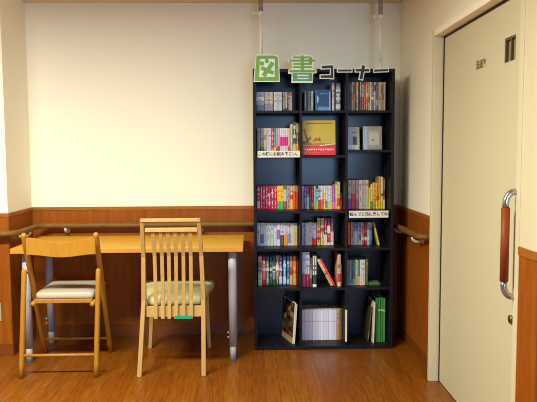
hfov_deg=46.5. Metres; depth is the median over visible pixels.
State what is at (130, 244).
desk
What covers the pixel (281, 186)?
book
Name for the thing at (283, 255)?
book
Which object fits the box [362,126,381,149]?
book
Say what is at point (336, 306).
book
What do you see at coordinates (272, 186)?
book
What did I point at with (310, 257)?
book
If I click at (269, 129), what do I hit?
book
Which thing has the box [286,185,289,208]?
book
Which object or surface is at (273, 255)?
book
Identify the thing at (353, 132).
book
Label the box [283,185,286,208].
book
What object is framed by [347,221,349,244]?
book
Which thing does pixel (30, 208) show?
trim
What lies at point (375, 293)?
book
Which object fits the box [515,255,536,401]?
wainscoting
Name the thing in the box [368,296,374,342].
book
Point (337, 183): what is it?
book
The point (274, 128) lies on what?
book
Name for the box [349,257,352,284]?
book
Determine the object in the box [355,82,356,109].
case
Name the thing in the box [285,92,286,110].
case
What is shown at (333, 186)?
book
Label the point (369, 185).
book
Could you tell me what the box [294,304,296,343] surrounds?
picture book
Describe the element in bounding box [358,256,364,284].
book
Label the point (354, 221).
book
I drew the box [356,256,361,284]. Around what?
book
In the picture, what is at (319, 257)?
book
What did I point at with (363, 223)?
book
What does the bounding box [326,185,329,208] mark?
book
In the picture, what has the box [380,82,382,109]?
case
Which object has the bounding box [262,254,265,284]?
book
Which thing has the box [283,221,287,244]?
book
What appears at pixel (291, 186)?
book
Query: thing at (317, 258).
book
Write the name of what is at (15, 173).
wall
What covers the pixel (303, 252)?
book
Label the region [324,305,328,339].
book
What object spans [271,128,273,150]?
book
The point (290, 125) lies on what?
book
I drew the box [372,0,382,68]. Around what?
pole
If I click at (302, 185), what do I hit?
book
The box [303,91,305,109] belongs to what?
case
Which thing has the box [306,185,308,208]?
book
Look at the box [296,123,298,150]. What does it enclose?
book
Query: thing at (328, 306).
book
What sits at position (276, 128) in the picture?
book
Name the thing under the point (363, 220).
book
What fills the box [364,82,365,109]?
case
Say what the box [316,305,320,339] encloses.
book
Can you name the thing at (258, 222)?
book
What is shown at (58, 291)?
folding chair
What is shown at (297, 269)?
book
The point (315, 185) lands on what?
book
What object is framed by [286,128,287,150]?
book
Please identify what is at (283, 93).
case
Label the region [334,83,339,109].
book
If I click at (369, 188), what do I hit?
book
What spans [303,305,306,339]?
book
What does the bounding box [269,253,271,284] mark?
book
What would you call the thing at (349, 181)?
book
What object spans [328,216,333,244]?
book
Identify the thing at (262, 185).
book
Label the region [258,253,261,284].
book
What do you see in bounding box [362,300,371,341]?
book
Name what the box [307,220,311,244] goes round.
book
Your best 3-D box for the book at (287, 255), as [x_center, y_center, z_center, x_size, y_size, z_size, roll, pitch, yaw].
[0.127,0.454,4.182,0.017,0.190,0.140,0,4,-2]
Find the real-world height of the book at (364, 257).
0.172 m
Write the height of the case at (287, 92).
0.124 m
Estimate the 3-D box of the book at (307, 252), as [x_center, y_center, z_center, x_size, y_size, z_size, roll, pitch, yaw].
[0.253,0.439,4.127,0.023,0.227,0.140,0,4,-2]
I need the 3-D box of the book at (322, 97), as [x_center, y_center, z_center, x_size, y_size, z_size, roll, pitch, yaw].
[0.351,-0.650,4.040,0.100,0.141,0.034,0,4,-2]
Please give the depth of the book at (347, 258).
4.09 m
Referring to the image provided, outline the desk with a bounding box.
[10,235,243,362]
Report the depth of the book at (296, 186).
4.11 m
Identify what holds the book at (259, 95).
on the bookcase
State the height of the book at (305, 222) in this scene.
0.150 m
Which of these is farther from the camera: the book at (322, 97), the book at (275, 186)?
the book at (275, 186)
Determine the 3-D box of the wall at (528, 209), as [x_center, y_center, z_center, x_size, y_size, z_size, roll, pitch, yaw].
[2.451,-0.065,2.374,2.965,2.292,0.202,0,4,-2]
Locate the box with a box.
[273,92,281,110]
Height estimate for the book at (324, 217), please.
0.178 m
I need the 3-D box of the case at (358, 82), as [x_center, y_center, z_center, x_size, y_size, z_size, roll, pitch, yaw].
[0.584,-0.679,4.109,0.010,0.187,0.140,0,4,-2]
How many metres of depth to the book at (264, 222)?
4.13 m
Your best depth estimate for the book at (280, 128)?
4.03 m
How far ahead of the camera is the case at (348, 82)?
4.04 m
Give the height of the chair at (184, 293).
0.922 m
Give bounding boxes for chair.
[18,232,112,378]
[137,218,213,376]
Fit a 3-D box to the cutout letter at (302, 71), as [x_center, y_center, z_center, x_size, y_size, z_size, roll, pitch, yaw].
[0.212,-0.828,3.907,0.180,0.175,0.006,0,4,-2]
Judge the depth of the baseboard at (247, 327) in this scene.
4.40 m
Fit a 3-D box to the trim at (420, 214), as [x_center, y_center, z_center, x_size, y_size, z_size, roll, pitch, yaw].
[0.921,0.073,3.916,0.009,0.022,0.939,0,4,-2]
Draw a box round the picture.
[302,121,334,144]
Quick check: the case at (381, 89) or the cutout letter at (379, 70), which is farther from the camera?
the case at (381, 89)
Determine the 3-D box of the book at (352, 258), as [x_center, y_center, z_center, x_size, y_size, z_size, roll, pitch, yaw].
[0.559,0.464,4.165,0.018,0.168,0.140,0,4,-2]
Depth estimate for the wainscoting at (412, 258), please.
3.97 m
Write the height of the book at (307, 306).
0.208 m
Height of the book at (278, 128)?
0.174 m
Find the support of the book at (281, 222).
on the bookcase
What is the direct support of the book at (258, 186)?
on the bookcase
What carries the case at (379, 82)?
on the bookcase
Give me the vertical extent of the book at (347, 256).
0.168 m
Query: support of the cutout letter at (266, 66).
attached to the bookcase
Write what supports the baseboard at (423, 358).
attached to the wall at (419, 19)
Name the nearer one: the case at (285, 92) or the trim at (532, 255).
the trim at (532, 255)
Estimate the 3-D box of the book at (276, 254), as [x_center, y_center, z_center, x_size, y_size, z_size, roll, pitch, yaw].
[0.056,0.451,4.181,0.020,0.196,0.140,0,4,-2]
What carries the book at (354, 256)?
on the bookcase
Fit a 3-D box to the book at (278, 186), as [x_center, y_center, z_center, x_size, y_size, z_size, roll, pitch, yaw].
[0.064,-0.027,4.176,0.019,0.153,0.140,0,4,-2]
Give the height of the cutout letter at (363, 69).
0.102 m
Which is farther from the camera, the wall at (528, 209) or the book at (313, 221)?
the book at (313, 221)
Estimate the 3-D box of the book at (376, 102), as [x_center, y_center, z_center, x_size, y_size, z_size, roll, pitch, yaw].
[0.699,-0.680,4.109,0.013,0.186,0.140,0,4,-2]
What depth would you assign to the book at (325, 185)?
4.12 m
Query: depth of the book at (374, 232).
4.14 m
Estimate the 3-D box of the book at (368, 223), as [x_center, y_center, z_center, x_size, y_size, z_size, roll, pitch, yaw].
[0.660,0.210,4.209,0.014,0.149,0.140,0,4,-2]
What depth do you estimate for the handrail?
4.26 m
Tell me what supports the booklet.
on the bookcase
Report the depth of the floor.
3.61 m
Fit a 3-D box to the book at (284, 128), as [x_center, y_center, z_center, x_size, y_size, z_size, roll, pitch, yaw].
[0.102,-0.387,4.098,0.011,0.174,0.150,0,4,-2]
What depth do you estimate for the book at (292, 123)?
4.03 m
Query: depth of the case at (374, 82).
4.04 m
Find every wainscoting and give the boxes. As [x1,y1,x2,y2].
[0,211,35,343]
[32,208,397,324]
[397,208,429,355]
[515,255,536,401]
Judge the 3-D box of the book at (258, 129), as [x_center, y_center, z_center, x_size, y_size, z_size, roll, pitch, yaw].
[-0.065,-0.387,4.101,0.019,0.174,0.150,0,4,-2]
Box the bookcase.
[253,69,394,349]
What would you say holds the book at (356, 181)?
on the bookcase
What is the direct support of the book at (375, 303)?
on the bookcase
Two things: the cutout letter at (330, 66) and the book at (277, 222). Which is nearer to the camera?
the cutout letter at (330, 66)
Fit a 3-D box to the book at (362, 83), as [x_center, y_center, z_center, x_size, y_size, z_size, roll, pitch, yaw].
[0.608,-0.679,4.106,0.016,0.187,0.140,0,4,-2]
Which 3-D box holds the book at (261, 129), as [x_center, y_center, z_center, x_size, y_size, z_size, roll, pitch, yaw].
[-0.043,-0.387,4.095,0.020,0.174,0.150,0,4,-2]
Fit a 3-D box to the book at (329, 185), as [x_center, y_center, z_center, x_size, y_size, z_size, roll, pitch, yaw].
[0.412,-0.029,4.181,0.011,0.152,0.140,0,4,-2]
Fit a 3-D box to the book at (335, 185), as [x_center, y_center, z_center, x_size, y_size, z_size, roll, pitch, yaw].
[0.444,-0.032,4.187,0.014,0.158,0.140,0,4,-2]
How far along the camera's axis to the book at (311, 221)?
4.13 m
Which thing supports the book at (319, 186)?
on the bookcase
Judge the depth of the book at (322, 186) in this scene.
4.11 m
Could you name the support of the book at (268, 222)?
on the bookcase
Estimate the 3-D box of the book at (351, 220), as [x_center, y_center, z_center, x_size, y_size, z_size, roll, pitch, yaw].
[0.560,0.211,4.207,0.012,0.150,0.140,0,4,-2]
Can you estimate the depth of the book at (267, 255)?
4.11 m
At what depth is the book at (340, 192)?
4.12 m
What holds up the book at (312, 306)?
on the bookcase
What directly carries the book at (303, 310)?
on the bookcase
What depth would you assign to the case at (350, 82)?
4.04 m
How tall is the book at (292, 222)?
0.149 m
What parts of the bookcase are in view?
panel, shelf, shelf, shelf, shelf, shelf, paper strip, panel, shelf, shelf, shelf, shelf, shelf, panel, paper strip, paper strip, shelf, shelf, shelf, shelf, shelf, panel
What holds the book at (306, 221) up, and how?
on the bookcase
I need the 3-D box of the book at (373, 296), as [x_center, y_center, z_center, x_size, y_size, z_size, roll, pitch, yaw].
[0.713,0.777,4.216,0.013,0.297,0.200,0,4,-2]
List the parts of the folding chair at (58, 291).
leg, leg, backrest, seat frame, leg, leg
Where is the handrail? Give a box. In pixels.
[0,221,429,243]
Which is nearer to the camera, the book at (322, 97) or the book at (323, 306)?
the book at (322, 97)
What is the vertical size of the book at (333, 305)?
0.206 m
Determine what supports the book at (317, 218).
on the bookcase
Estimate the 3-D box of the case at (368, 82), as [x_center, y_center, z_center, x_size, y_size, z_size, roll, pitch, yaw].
[0.648,-0.679,4.106,0.012,0.187,0.140,0,4,-2]
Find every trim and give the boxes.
[0,207,32,216]
[33,205,396,209]
[397,205,429,219]
[518,246,536,260]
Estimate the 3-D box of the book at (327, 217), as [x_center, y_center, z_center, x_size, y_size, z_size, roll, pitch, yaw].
[0.397,0.198,4.200,0.020,0.177,0.140,0,4,-2]
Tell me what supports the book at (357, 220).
on the bookcase
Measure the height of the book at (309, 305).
0.208 m
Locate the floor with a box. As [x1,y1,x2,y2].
[0,331,456,401]
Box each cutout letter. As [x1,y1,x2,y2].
[254,54,279,81]
[288,54,316,82]
[320,64,333,78]
[337,69,351,72]
[355,64,369,80]
[373,68,388,72]
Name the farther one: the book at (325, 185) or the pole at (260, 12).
the book at (325, 185)
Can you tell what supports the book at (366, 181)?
on the bookcase
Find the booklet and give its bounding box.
[368,280,379,284]
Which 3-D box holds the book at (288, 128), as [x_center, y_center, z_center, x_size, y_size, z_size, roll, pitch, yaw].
[0.132,-0.388,4.104,0.015,0.173,0.150,0,4,-2]
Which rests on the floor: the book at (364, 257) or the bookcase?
the bookcase
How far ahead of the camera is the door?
2.87 m
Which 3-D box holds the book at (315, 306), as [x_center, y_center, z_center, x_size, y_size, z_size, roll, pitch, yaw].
[0.320,0.821,4.247,0.017,0.207,0.150,0,4,-2]
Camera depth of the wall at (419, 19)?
3.86 m
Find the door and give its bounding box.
[427,0,525,401]
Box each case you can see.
[282,92,284,110]
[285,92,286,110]
[287,92,288,110]
[289,92,291,110]
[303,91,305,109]
[306,91,307,109]
[308,91,310,109]
[311,91,312,109]
[348,82,349,109]
[350,82,351,109]
[353,82,354,109]
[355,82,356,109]
[358,82,359,109]
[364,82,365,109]
[365,82,367,109]
[368,82,369,109]
[374,82,375,109]
[379,82,380,109]
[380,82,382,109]
[382,82,383,109]
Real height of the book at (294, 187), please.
0.152 m
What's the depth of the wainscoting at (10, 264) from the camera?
3.95 m
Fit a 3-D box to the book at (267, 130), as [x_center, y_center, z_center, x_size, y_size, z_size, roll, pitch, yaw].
[-0.008,-0.387,4.101,0.013,0.174,0.150,0,4,-2]
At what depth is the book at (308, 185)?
4.11 m
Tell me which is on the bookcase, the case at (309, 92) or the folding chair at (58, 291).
the case at (309, 92)
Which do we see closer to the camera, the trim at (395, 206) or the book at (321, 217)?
the book at (321, 217)
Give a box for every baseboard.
[0,321,395,355]
[396,321,427,368]
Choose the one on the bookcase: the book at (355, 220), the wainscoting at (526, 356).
the book at (355, 220)
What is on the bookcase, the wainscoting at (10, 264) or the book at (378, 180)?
the book at (378, 180)
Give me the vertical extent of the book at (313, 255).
0.207 m
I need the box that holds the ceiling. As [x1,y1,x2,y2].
[21,0,402,2]
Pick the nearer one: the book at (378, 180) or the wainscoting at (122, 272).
the book at (378, 180)
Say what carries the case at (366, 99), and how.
on the bookcase
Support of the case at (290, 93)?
on the bookcase
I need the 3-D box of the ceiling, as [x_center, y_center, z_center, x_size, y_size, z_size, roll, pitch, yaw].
[-0.012,-1.082,0.167,8.000,0.100,8.500,0,4,-2]
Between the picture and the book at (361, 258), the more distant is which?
the book at (361, 258)
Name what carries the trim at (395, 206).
attached to the wall at (130, 104)
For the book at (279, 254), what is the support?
on the bookcase
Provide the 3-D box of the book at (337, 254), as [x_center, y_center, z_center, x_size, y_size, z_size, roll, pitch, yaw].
[0.457,0.446,4.133,0.019,0.211,0.140,0,4,-2]
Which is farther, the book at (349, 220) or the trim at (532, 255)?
the book at (349, 220)
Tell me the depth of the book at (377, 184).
4.12 m
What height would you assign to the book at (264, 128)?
0.174 m
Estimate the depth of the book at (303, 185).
4.11 m
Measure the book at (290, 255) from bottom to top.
0.189 m
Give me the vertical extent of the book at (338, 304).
0.205 m
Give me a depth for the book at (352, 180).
4.12 m
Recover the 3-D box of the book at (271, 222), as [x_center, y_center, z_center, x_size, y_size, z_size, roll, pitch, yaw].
[0.020,0.214,4.191,0.020,0.150,0.140,0,4,-2]
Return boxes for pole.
[253,0,262,54]
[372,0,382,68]
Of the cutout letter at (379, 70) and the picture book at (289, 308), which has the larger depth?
the picture book at (289, 308)
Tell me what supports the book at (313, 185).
on the bookcase
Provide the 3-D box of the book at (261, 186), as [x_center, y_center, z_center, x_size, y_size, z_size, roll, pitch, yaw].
[-0.049,-0.026,4.167,0.016,0.154,0.140,0,4,-2]
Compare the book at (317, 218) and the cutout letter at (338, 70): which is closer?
the cutout letter at (338, 70)
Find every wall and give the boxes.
[0,0,31,212]
[25,3,399,206]
[398,0,503,346]
[519,0,536,251]
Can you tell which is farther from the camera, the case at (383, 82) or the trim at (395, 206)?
the trim at (395, 206)
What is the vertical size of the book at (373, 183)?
0.170 m
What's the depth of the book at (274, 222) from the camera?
4.13 m
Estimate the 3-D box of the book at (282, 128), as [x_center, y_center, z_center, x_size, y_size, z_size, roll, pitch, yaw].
[0.090,-0.388,4.104,0.011,0.174,0.150,0,4,-2]
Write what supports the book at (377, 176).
on the bookcase
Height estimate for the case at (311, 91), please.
0.130 m
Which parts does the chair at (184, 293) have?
leg, post, leg, rail, rail, seat frame, post, leg, leg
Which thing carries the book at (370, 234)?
on the bookcase
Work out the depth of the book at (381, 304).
4.12 m
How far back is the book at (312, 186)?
4.11 m
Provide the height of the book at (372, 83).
0.186 m
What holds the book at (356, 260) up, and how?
on the bookcase
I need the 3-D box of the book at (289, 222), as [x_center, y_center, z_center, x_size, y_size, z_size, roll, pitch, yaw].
[0.137,0.214,4.198,0.020,0.149,0.140,0,4,-2]
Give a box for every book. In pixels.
[256,92,263,110]
[257,128,259,154]
[257,185,259,208]
[257,221,259,245]
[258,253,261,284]
[260,128,263,150]
[260,185,262,209]
[260,221,263,245]
[262,185,264,208]
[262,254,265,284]
[263,221,266,245]
[264,92,272,110]
[264,128,265,150]
[265,185,267,208]
[266,128,268,150]
[266,253,268,284]
[267,221,269,245]
[268,128,270,150]
[268,185,270,208]
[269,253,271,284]
[270,185,273,208]
[270,221,272,245]
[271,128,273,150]
[272,253,274,284]
[273,185,276,208]
[273,221,276,245]
[274,128,275,150]
[275,253,278,284]
[276,128,277,150]
[276,185,279,208]
[276,221,279,245]
[278,128,279,150]
[278,253,281,284]
[279,185,282,208]
[279,221,283,245]
[280,128,281,150]
[282,128,283,150]
[282,254,285,284]
[282,296,295,343]
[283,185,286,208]
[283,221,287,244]
[284,128,285,150]
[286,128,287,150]
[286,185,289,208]
[286,254,288,284]
[287,221,290,244]
[288,128,289,150]
[289,124,291,150]
[289,185,292,208]
[289,254,291,284]
[290,221,293,244]
[291,122,295,150]
[291,253,295,284]
[292,185,295,208]
[293,221,296,244]
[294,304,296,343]
[295,185,297,208]
[295,254,298,284]
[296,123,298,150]
[302,120,335,154]
[302,185,303,208]
[302,220,303,244]
[302,251,305,286]
[302,304,304,339]
[303,185,305,208]
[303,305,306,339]
[304,221,306,244]
[305,251,308,286]
[305,304,309,339]
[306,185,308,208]
[306,221,308,244]
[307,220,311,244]
[308,185,310,208]
[308,304,312,339]
[309,255,311,286]
[310,185,313,208]
[311,221,313,244]
[311,252,315,286]
[311,305,314,339]
[313,185,315,208]
[313,221,315,244]
[313,304,317,339]
[315,90,330,109]
[315,185,317,208]
[315,216,319,244]
[316,256,332,285]
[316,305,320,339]
[318,185,320,208]
[318,256,334,285]
[318,304,322,339]
[319,216,323,244]
[320,185,323,208]
[321,304,325,339]
[323,216,326,244]
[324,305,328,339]
[325,185,326,208]
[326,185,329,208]
[326,216,329,244]
[326,304,330,339]
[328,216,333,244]
[329,185,331,208]
[329,305,333,339]
[330,83,333,109]
[331,185,334,208]
[331,304,336,339]
[332,184,336,208]
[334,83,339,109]
[334,304,339,339]
[335,181,339,208]
[335,251,340,285]
[337,304,341,339]
[340,192,341,208]
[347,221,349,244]
[347,256,350,284]
[347,258,349,284]
[348,127,359,149]
[348,179,350,208]
[349,179,354,208]
[349,220,351,244]
[349,256,354,284]
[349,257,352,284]
[351,220,353,244]
[352,220,356,244]
[352,256,357,284]
[353,179,358,208]
[354,256,359,284]
[355,220,358,244]
[356,179,361,208]
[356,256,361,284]
[357,220,360,244]
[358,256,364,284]
[359,220,364,244]
[361,82,363,109]
[361,179,364,208]
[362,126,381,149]
[362,256,367,284]
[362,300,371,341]
[363,220,366,244]
[364,179,367,208]
[364,220,369,244]
[366,220,371,244]
[368,184,372,208]
[368,187,370,208]
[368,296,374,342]
[369,182,375,208]
[370,291,377,341]
[371,82,373,109]
[371,221,379,244]
[373,291,380,341]
[374,182,378,208]
[374,303,375,341]
[375,82,377,109]
[375,177,380,208]
[375,291,382,341]
[377,176,382,208]
[378,292,384,341]
[383,178,384,208]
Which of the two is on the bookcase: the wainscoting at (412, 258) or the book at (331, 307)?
the book at (331, 307)
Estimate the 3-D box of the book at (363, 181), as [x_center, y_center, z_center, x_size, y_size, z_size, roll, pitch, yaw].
[0.626,-0.049,4.191,0.018,0.189,0.140,0,4,-2]
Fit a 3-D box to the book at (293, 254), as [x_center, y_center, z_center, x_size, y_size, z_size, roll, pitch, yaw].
[0.169,0.454,4.188,0.023,0.189,0.140,0,4,-2]
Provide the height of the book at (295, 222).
0.149 m
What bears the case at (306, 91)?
on the bookcase
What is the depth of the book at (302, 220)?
4.13 m
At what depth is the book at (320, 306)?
4.17 m
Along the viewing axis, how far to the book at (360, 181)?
4.12 m
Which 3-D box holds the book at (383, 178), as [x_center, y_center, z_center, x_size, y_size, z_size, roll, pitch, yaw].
[0.761,-0.054,4.188,0.012,0.199,0.140,0,4,-2]
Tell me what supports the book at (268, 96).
on the bookcase
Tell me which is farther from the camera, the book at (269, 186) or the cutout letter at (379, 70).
the book at (269, 186)
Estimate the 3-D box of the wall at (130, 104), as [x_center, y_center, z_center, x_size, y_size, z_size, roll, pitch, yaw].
[-0.365,-0.208,4.387,2.551,2.292,0.100,0,4,-2]
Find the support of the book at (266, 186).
on the bookcase
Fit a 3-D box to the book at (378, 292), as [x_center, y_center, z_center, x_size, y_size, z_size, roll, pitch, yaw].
[0.759,0.778,4.216,0.013,0.294,0.200,0,4,-2]
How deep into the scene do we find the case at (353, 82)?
4.04 m
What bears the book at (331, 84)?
on the bookcase
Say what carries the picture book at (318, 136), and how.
on the bookcase
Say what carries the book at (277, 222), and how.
on the bookcase
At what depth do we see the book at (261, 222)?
4.12 m

